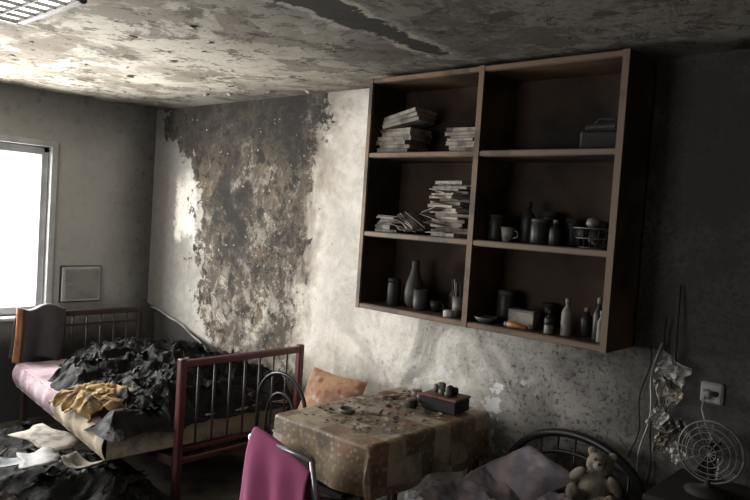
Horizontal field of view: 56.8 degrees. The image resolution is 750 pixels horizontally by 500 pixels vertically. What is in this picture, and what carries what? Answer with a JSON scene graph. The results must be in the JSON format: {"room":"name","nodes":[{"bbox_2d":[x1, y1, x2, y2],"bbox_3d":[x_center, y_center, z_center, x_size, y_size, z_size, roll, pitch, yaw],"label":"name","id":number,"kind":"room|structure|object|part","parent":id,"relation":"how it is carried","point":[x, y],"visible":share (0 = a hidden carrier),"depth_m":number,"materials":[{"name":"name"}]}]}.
{"room":"abandoned bedroom","nodes":[
{"label":"abandoned bedroom","id":0,"kind":"room"},
{"bbox_2d":[0,82,156,422],"bbox_3d":[-3.566,0.020,4.334,0.250,2.500,4.600,6,3,42],"label":"wall","id":1,"kind":"structure","parent":0,"point":[106,154],"depth_m":5.55,"materials":[{"name":"paint"}]},
{"bbox_2d":[0,134,58,321],"bbox_3d":[-3.156,-0.157,4.627,0.220,1.380,1.980,6,3,42],"label":"window","id":2,"kind":"structure","parent":1,"relation":"in","point":[43,152],"depth_m":5.29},
{"bbox_2d":[59,265,100,302],"bbox_3d":[-2.336,0.269,5.511,0.048,0.290,0.330,6,3,42],"label":"electrical panel","id":3,"kind":"object","parent":1,"relation":"attached to","point":[77,283],"visible":1,"depth_m":5.49,"materials":[{"name":"metal"}]},
{"bbox_2d":[0,415,358,499],"bbox_3d":[-1.184,1.579,2.179,6.900,0.100,5.100,6,3,42],"label":"floor","id":4,"kind":"structure","parent":0,"point":[219,477],"depth_m":4.46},
{"bbox_2d":[0,420,173,499],"bbox_3d":[-1.923,1.226,3.830,2.450,0.352,1.007,6,3,42],"label":"pile","id":5,"kind":"object","parent":4,"relation":"on","point":[116,479],"visible":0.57,"depth_m":3.56,"materials":[{"name":"black fabric"}]},
{"bbox_2d":[0,423,106,469],"bbox_3d":[-1.789,1.092,3.680,0.853,0.147,0.532,6,3,42],"label":"scattered papers","id":6,"kind":"object","parent":5,"relation":"on","point":[49,441],"visible":1,"depth_m":3.70,"materials":[{"name":"white paper"}]},
{"bbox_2d":[12,305,304,499],"bbox_3d":[-1.617,0.951,4.657,2.002,0.870,1.329,6,3,42],"label":"bed","id":7,"kind":"object","parent":4,"relation":"on","point":[130,396],"visible":0.99,"depth_m":4.14,"materials":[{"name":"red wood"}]},
{"bbox_2d":[8,303,65,363],"bbox_3d":[-2.491,0.610,5.108,0.219,0.426,0.400,6,3,42],"label":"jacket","id":8,"kind":"object","parent":7,"relation":"on","point":[38,331],"visible":0.99,"depth_m":5.08,"materials":[{"name":"grey fabric"}]},
{"bbox_2d":[48,381,133,422],"bbox_3d":[-1.614,0.861,4.047,0.531,0.136,0.400,6,3,42],"label":"blanket","id":9,"kind":"object","parent":7,"relation":"on","point":[93,400],"depth_m":3.95,"materials":[{"name":"yellow fabric"}]},
{"bbox_3d":[-1.651,0.959,4.613,1.830,0.168,1.210,6,3,42],"label":"mattress","id":10,"kind":"part","parent":7,"relation":"part of","materials":[{"name":"pink fabric"}]},
{"bbox_2d":[23,336,291,441],"bbox_3d":[-1.588,0.845,4.632,1.913,0.458,1.329,6,3,42],"label":"bedding","id":11,"kind":"object","parent":7,"relation":"on","point":[129,389],"depth_m":4.16,"materials":[{"name":"black fabric"}]},
{"bbox_2d":[255,371,306,434],"bbox_3d":[-0.411,1.085,4.005,0.422,0.819,0.402,6,3,42],"label":"chair","id":12,"kind":"object","parent":4,"relation":"on","point":[271,374],"visible":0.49,"depth_m":3.91,"materials":[{"name":"black metal"}]},
{"bbox_2d":[298,367,367,408],"bbox_3d":[-0.261,0.881,4.103,0.460,0.283,0.183,6,3,42],"label":"cushion","id":13,"kind":"object","parent":12,"relation":"on","point":[322,386],"visible":0.48,"depth_m":4.07,"materials":[{"name":"orange fabric"}]},
{"bbox_2d":[248,433,317,499],"bbox_3d":[-0.271,1.151,2.816,0.382,0.805,0.380,6,3,42],"label":"folding chair","id":14,"kind":"object","parent":4,"relation":"on","point":[307,461],"visible":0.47,"depth_m":2.56,"materials":[{"name":"metal"}]},
{"bbox_2d":[240,427,320,499],"bbox_3d":[-0.365,0.932,2.670,0.403,0.422,0.162,6,3,42],"label":"magenta shawl","id":15,"kind":"object","parent":14,"relation":"on","point":[269,472],"visible":0.98,"depth_m":2.67,"materials":[{"name":"fabric"}]},
{"bbox_2d":[317,480,389,499],"bbox_3d":[-0.234,1.203,3.254,0.360,0.662,0.560,6,3,42],"label":"chair","id":16,"kind":"object","parent":4,"relation":"on","point":[336,495],"visible":0.07,"depth_m":3.12,"materials":[{"name":"metal"}]},
{"bbox_2d":[359,459,478,499],"bbox_3d":[0.033,1.179,3.444,0.600,0.744,0.900,6,3,42],"label":"dining table","id":17,"kind":"object","parent":4,"relation":"on","point":[473,465],"visible":0.03,"depth_m":3.56,"materials":[{"name":"brown wood"}]},
{"bbox_2d":[273,387,489,499],"bbox_3d":[0.031,0.954,3.415,0.702,0.310,0.951,6,3,42],"label":"tablecloth","id":18,"kind":"object","parent":17,"relation":"on","point":[370,464],"visible":0.79,"depth_m":3.16,"materials":[{"name":"beige fabric"}]},
{"bbox_2d":[339,406,354,413],"bbox_3d":[-0.136,0.780,3.373,0.080,0.018,0.080,6,3,42],"label":"ashtray","id":19,"kind":"object","parent":18,"relation":"on","point":[343,409],"visible":1,"depth_m":3.36,"materials":[{"name":"metal"}]},
{"bbox_2d":[299,390,442,431],"bbox_3d":[0.057,0.793,3.435,0.521,0.015,0.799,6,3,42],"label":"crumbs","id":20,"kind":"object","parent":18,"relation":"on","point":[396,406],"visible":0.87,"depth_m":3.37,"materials":[{"name":"grey wood"}]},
{"bbox_2d":[363,407,382,413],"bbox_3d":[-0.010,0.786,3.395,0.090,0.014,0.060,5,3,19],"label":"pack","id":21,"kind":"object","parent":18,"relation":"on","point":[366,409],"visible":1,"depth_m":3.38,"materials":[{"name":"paper"}]},
{"bbox_2d":[381,391,400,396],"bbox_3d":[0.085,0.781,3.740,0.110,0.012,0.110,6,3,42],"label":"saucer","id":22,"kind":"object","parent":18,"relation":"on","point":[385,393],"visible":0.98,"depth_m":3.75,"materials":[{"name":"brown ceramic"}]},
{"bbox_2d":[406,397,417,407],"bbox_3d":[0.188,0.780,3.540,0.060,0.044,0.060,6,3,42],"label":"jar","id":23,"kind":"object","parent":18,"relation":"on","point":[411,402],"visible":1,"depth_m":3.52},
{"bbox_2d":[411,389,421,397],"bbox_3d":[0.227,0.775,3.747,0.060,0.039,0.060,6,3,42],"label":"jar","id":24,"kind":"object","parent":18,"relation":"on","point":[414,392],"visible":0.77,"depth_m":3.73,"materials":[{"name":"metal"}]},
{"bbox_2d":[416,392,421,402],"bbox_3d":[0.253,0.779,3.656,0.070,0.044,0.070,6,3,42],"label":"jar","id":25,"kind":"object","parent":18,"relation":"on","point":[418,396],"visible":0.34,"depth_m":3.63,"materials":[{"name":"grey glass"}]},
{"bbox_2d":[421,382,470,415],"bbox_3d":[0.361,0.748,3.533,0.208,0.128,0.158,6,3,36],"label":"box","id":26,"kind":"object","parent":18,"relation":"on","point":[454,405],"depth_m":3.49,"materials":[{"name":"black wood"}]},
{"bbox_3d":[0.349,0.708,3.533,0.139,0.050,0.097,6,3,42],"label":"bottle caps","id":27,"kind":"part","parent":26,"relation":"part of","materials":[{"name":"grey metal"}]},
{"bbox_2d":[408,428,646,499],"bbox_3d":[0.284,1.222,2.557,0.740,0.768,1.946,6,3,42],"label":"bed","id":28,"kind":"object","parent":4,"relation":"on","point":[525,473],"visible":0.88,"depth_m":3.05,"materials":[{"name":"black metal"}]},
{"bbox_2d":[408,464,623,499],"bbox_3d":[0.463,1.077,2.739,0.690,0.164,1.300,6,3,42],"label":"blanket","id":29,"kind":"object","parent":28,"relation":"on","point":[488,481],"depth_m":2.97,"materials":[{"name":"pink fabric"}]},
{"bbox_2d":[482,446,577,499],"bbox_3d":[0.687,1.008,3.116,0.287,0.160,0.367,3,3,-25],"label":"cushion","id":30,"kind":"object","parent":28,"relation":"on","point":[525,473],"depth_m":3.04,"materials":[{"name":"pink fabric"}]},
{"bbox_2d":[565,446,621,499],"bbox_3d":[0.930,0.982,2.943,0.225,0.240,0.234,5,3,25],"label":"teddy bear","id":31,"kind":"object","parent":28,"relation":"on","point":[594,482],"visible":1,"depth_m":2.94},
{"bbox_2d":[643,468,749,499],"bbox_3d":[1.347,1.312,2.671,0.530,0.702,0.458,6,3,42],"label":"nightstand","id":32,"kind":"object","parent":4,"relation":"on","point":[671,488],"visible":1,"depth_m":2.76,"materials":[{"name":"wood"}]},
{"bbox_2d":[677,420,745,499],"bbox_3d":[1.306,0.808,2.700,0.189,0.291,0.171,4,3,0],"label":"desk fan","id":33,"kind":"object","parent":32,"relation":"on","point":[713,450],"visible":1,"depth_m":2.69,"materials":[{"name":"metal"}]},
{"bbox_2d":[0,0,749,109],"bbox_3d":[-1.012,-1.013,2.062,6.900,0.100,5.100,6,3,42],"label":"ceiling","id":34,"kind":"structure","parent":0,"point":[282,47],"depth_m":3.13,"materials":[{"name":"paint"}]},
{"bbox_2d":[0,0,86,24],"bbox_3d":[-1.596,-1.018,2.719,0.650,0.024,0.650,6,3,42],"label":"ceiling light fixture","id":35,"kind":"object","parent":34,"relation":"attached to","point":[19,12],"depth_m":2.91,"materials":[{"name":"white plastic"}]},
{"bbox_2d":[145,49,749,499],"bbox_3d":[0.502,0.308,3.909,6.400,2.500,0.200,6,3,42],"label":"wall","id":36,"kind":"structure","parent":0,"point":[696,235],"depth_m":3.95,"materials":[{"name":"paint"}]},
{"bbox_2d":[6,26,334,335],"bbox_3d":[-1.362,-0.210,4.121,2.722,1.729,1.979,6,3,42],"label":"peeling plaster","id":37,"kind":"object","parent":36,"relation":"attached to","point":[130,38],"visible":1,"depth_m":4.59,"materials":[{"name":"white paint"}]},
{"bbox_2d":[151,306,207,351],"bbox_3d":[-1.522,0.715,5.532,1.060,0.396,0.027,6,4,43],"label":"loose cable","id":38,"kind":"object","parent":36,"relation":"attached to","point":[162,312],"visible":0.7,"depth_m":5.58,"materials":[{"name":"plastic"}]},
{"bbox_2d":[355,48,657,352],"bbox_3d":[0.577,-0.256,3.509,1.468,1.279,0.310,6,3,42],"label":"bookcase","id":39,"kind":"object","parent":36,"relation":"attached to","point":[528,118],"visible":0.95,"depth_m":3.43,"materials":[{"name":"brown wood"}]},
{"bbox_2d":[386,278,400,305],"bbox_3d":[0.105,0.232,3.863,0.076,0.149,0.076,6,3,42],"label":"glass jar","id":40,"kind":"object","parent":39,"relation":"in","point":[394,284],"visible":1,"depth_m":3.83,"materials":[{"name":"grey glass"}]},
{"bbox_2d":[374,211,435,232],"bbox_3d":[0.188,-0.151,3.838,0.365,0.120,0.256,6,3,42],"label":"pile","id":41,"kind":"object","parent":39,"relation":"in","point":[407,222],"visible":0.94,"depth_m":3.77,"materials":[{"name":"white paper"}]},
{"bbox_2d":[376,107,436,152],"bbox_3d":[0.172,-0.650,3.856,0.289,0.243,0.217,6,3,42],"label":"book stack","id":42,"kind":"object","parent":39,"relation":"in","point":[401,132],"visible":0.9,"depth_m":3.79,"materials":[{"name":"paper"}]},
{"bbox_2d":[404,260,422,307],"bbox_3d":[0.217,0.186,3.817,0.110,0.260,0.110,6,3,42],"label":"flower vase","id":43,"kind":"object","parent":39,"relation":"on","point":[414,280],"visible":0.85,"depth_m":3.79,"materials":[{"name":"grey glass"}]},
{"bbox_2d":[413,288,428,310],"bbox_3d":[0.245,0.267,3.737,0.080,0.110,0.080,6,3,42],"label":"jar","id":44,"kind":"object","parent":39,"relation":"on","point":[420,296],"visible":1,"depth_m":3.71,"materials":[{"name":"grey ceramic"}]},
{"bbox_2d":[429,299,443,311],"bbox_3d":[0.325,0.299,3.701,0.070,0.060,0.084,3,3,-14],"label":"tea cup","id":45,"kind":"object","parent":39,"relation":"on","point":[435,305],"visible":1,"depth_m":3.68,"materials":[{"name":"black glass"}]},
{"bbox_2d":[420,181,470,237],"bbox_3d":[0.427,-0.210,3.629,0.333,0.287,0.304,6,3,42],"label":"pile","id":46,"kind":"object","parent":39,"relation":"in","point":[454,196],"visible":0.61,"depth_m":3.54,"materials":[{"name":"white paper"}]},
{"bbox_2d":[443,310,453,317],"bbox_3d":[0.374,0.323,3.527,0.056,0.034,0.056,6,3,42],"label":"jar","id":47,"kind":"object","parent":39,"relation":"in","point":[446,313],"visible":1,"depth_m":3.51,"materials":[{"name":"ceramic"}]},
{"bbox_2d":[448,283,459,309],"bbox_3d":[0.425,0.255,3.711,0.060,0.160,0.060,6,3,42],"label":"medicine bottle","id":48,"kind":"object","parent":39,"relation":"in","point":[451,295],"visible":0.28,"depth_m":3.69,"materials":[{"name":"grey glass"}]},
{"bbox_2d":[452,279,463,316],"bbox_3d":[0.441,0.246,3.589,0.093,0.190,0.095,6,3,42],"label":"pen holder","id":49,"kind":"object","parent":39,"relation":"in","point":[457,301],"visible":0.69,"depth_m":3.56,"materials":[{"name":"metal"}]},
{"bbox_2d":[445,127,474,150],"bbox_3d":[0.508,-0.556,3.579,0.240,0.122,0.232,6,3,42],"label":"book stack","id":50,"kind":"object","parent":39,"relation":"in","point":[462,138],"visible":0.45,"depth_m":3.51,"materials":[{"name":"paper"}]},
{"bbox_2d":[474,315,497,323],"bbox_3d":[0.543,0.342,3.402,0.120,0.030,0.120,6,3,42],"label":"bowl","id":51,"kind":"object","parent":39,"relation":"on","point":[487,319],"visible":1,"depth_m":3.37,"materials":[{"name":"ceramic"}]},
{"bbox_2d":[488,214,504,240],"bbox_3d":[0.605,-0.111,3.448,0.080,0.129,0.080,6,3,42],"label":"glass jar","id":52,"kind":"object","parent":39,"relation":"in","point":[496,222],"visible":0.91,"depth_m":3.41,"materials":[{"name":"grey glass"}]},
{"bbox_2d":[496,289,515,322],"bbox_3d":[0.656,0.281,3.477,0.090,0.159,0.090,6,3,42],"label":"glass jar","id":53,"kind":"object","parent":39,"relation":"in","point":[506,298],"visible":0.92,"depth_m":3.44,"materials":[{"name":"grey glass"}]},
{"bbox_2d":[501,227,517,241],"bbox_3d":[0.650,-0.074,3.358,0.085,0.070,0.070,4,3,7],"label":"tea cup","id":54,"kind":"object","parent":39,"relation":"on","point":[507,233],"visible":0.97,"depth_m":3.33,"materials":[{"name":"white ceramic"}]},
{"bbox_2d":[504,321,527,329],"bbox_3d":[0.662,0.354,3.262,0.116,0.029,0.028,6,3,42],"label":"tube","id":55,"kind":"object","parent":39,"relation":"in","point":[506,323],"visible":1,"depth_m":3.25,"materials":[{"name":"orange plastic"}]},
{"bbox_2d":[508,307,540,328],"bbox_3d":[0.718,0.328,3.340,0.134,0.084,0.084,6,3,36],"label":"box","id":56,"kind":"object","parent":39,"relation":"in","point":[530,318],"visible":0.89,"depth_m":3.31,"materials":[{"name":"cardboard"}]},
{"bbox_2d":[519,202,535,242],"bbox_3d":[0.745,-0.134,3.376,0.070,0.200,0.070,6,3,42],"label":"medicine bottle","id":57,"kind":"object","parent":39,"relation":"in","point":[526,218],"visible":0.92,"depth_m":3.35,"materials":[{"name":"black glass"}]},
{"bbox_2d":[529,218,549,244],"bbox_3d":[0.777,-0.086,3.267,0.090,0.119,0.090,6,3,42],"label":"glass jar","id":58,"kind":"object","parent":39,"relation":"in","point":[539,228],"visible":0.98,"depth_m":3.23,"materials":[{"name":"grey glass"}]},
{"bbox_2d":[540,302,555,327],"bbox_3d":[0.844,0.318,3.375,0.070,0.119,0.070,6,3,42],"label":"jar","id":59,"kind":"object","parent":39,"relation":"in","point":[546,306],"visible":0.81,"depth_m":3.35,"materials":[{"name":"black glass"}]},
{"bbox_2d":[544,322,553,333],"bbox_3d":[0.796,0.359,3.176,0.044,0.049,0.044,6,3,42],"label":"jar","id":60,"kind":"object","parent":39,"relation":"in","point":[548,327],"visible":1,"depth_m":3.16,"materials":[{"name":"metal"}]},
{"bbox_2d":[543,310,554,331],"bbox_3d":[0.816,0.332,3.239,0.050,0.100,0.050,6,3,42],"label":"medicine bottle","id":61,"kind":"object","parent":39,"relation":"in","point":[549,318],"visible":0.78,"depth_m":3.23,"materials":[{"name":"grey glass"}]},
{"bbox_2d":[541,211,559,226],"bbox_3d":[0.844,-0.106,3.354,0.090,0.159,0.090,6,3,42],"label":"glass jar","id":62,"kind":"object","parent":39,"relation":"in","point":[550,215],"visible":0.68,"depth_m":3.31,"materials":[{"name":"grey glass"}]},
{"bbox_2d":[548,220,561,245],"bbox_3d":[0.836,-0.081,3.213,0.060,0.120,0.060,6,3,42],"label":"bottle","id":63,"kind":"object","parent":39,"relation":"on","point":[555,232],"visible":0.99,"depth_m":3.19,"materials":[{"name":"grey glass"}]},
{"bbox_2d":[560,298,572,336],"bbox_3d":[0.872,0.305,3.149,0.050,0.170,0.050,6,3,42],"label":"bottle","id":64,"kind":"object","parent":39,"relation":"in","point":[567,314],"visible":1,"depth_m":3.13,"materials":[{"name":"grey glass"}]},
{"bbox_2d":[564,219,582,246],"bbox_3d":[0.933,-0.081,3.261,0.080,0.129,0.080,6,3,42],"label":"jar","id":65,"kind":"object","parent":39,"relation":"on","point":[569,236],"visible":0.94,"depth_m":3.23,"materials":[{"name":"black glass"}]},
{"bbox_2d":[579,307,592,336],"bbox_3d":[0.975,0.330,3.191,0.060,0.130,0.060,6,3,42],"label":"bottle","id":66,"kind":"object","parent":39,"relation":"in","point":[586,320],"visible":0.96,"depth_m":3.17,"materials":[{"name":"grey glass"}]},
{"bbox_2d":[573,217,608,248],"bbox_3d":[0.983,-0.076,3.122,0.186,0.139,0.156,6,3,42],"label":"wire basket","id":67,"kind":"object","parent":39,"relation":"on","point":[597,229],"visible":0.94,"depth_m":3.08,"materials":[{"name":"metal"}]},
{"bbox_2d":[591,298,602,340],"bbox_3d":[0.990,0.306,3.070,0.048,0.190,0.048,6,3,42],"label":"bottle","id":68,"kind":"object","parent":39,"relation":"on","point":[596,315],"visible":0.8,"depth_m":3.06,"materials":[{"name":"grey glass"}]},
{"bbox_2d":[579,117,617,148],"bbox_3d":[1.040,-0.515,3.104,0.200,0.156,0.161,5,3,33],"label":"case","id":69,"kind":"object","parent":39,"relation":"on","point":[595,135],"visible":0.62,"depth_m":3.05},
{"bbox_2d":[596,311,601,342],"bbox_3d":[0.981,0.333,3.011,0.032,0.140,0.032,6,3,42],"label":"bottle","id":70,"kind":"object","parent":39,"relation":"on","point":[599,320],"visible":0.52,"depth_m":3.00,"materials":[{"name":"grey glass"}]},
{"bbox_2d":[628,318,666,485],"bbox_3d":[1.213,0.668,3.087,0.139,0.751,0.028,6,3,42],"label":"wires","id":71,"kind":"object","parent":36,"relation":"attached to","point":[666,318],"visible":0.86,"depth_m":3.08,"materials":[{"name":"grey plastic"}]},
{"bbox_2d":[645,285,691,464],"bbox_3d":[1.266,0.526,2.941,0.127,0.749,0.164,3,3,-16],"label":"papers","id":72,"kind":"object","parent":36,"relation":"attached to","point":[668,367],"visible":0.99,"depth_m":2.96,"materials":[{"name":"grey paper"}]},
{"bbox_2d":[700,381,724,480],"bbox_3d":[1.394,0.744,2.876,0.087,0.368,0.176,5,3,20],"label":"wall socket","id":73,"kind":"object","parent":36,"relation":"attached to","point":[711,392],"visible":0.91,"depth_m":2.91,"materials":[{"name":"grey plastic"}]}
]}

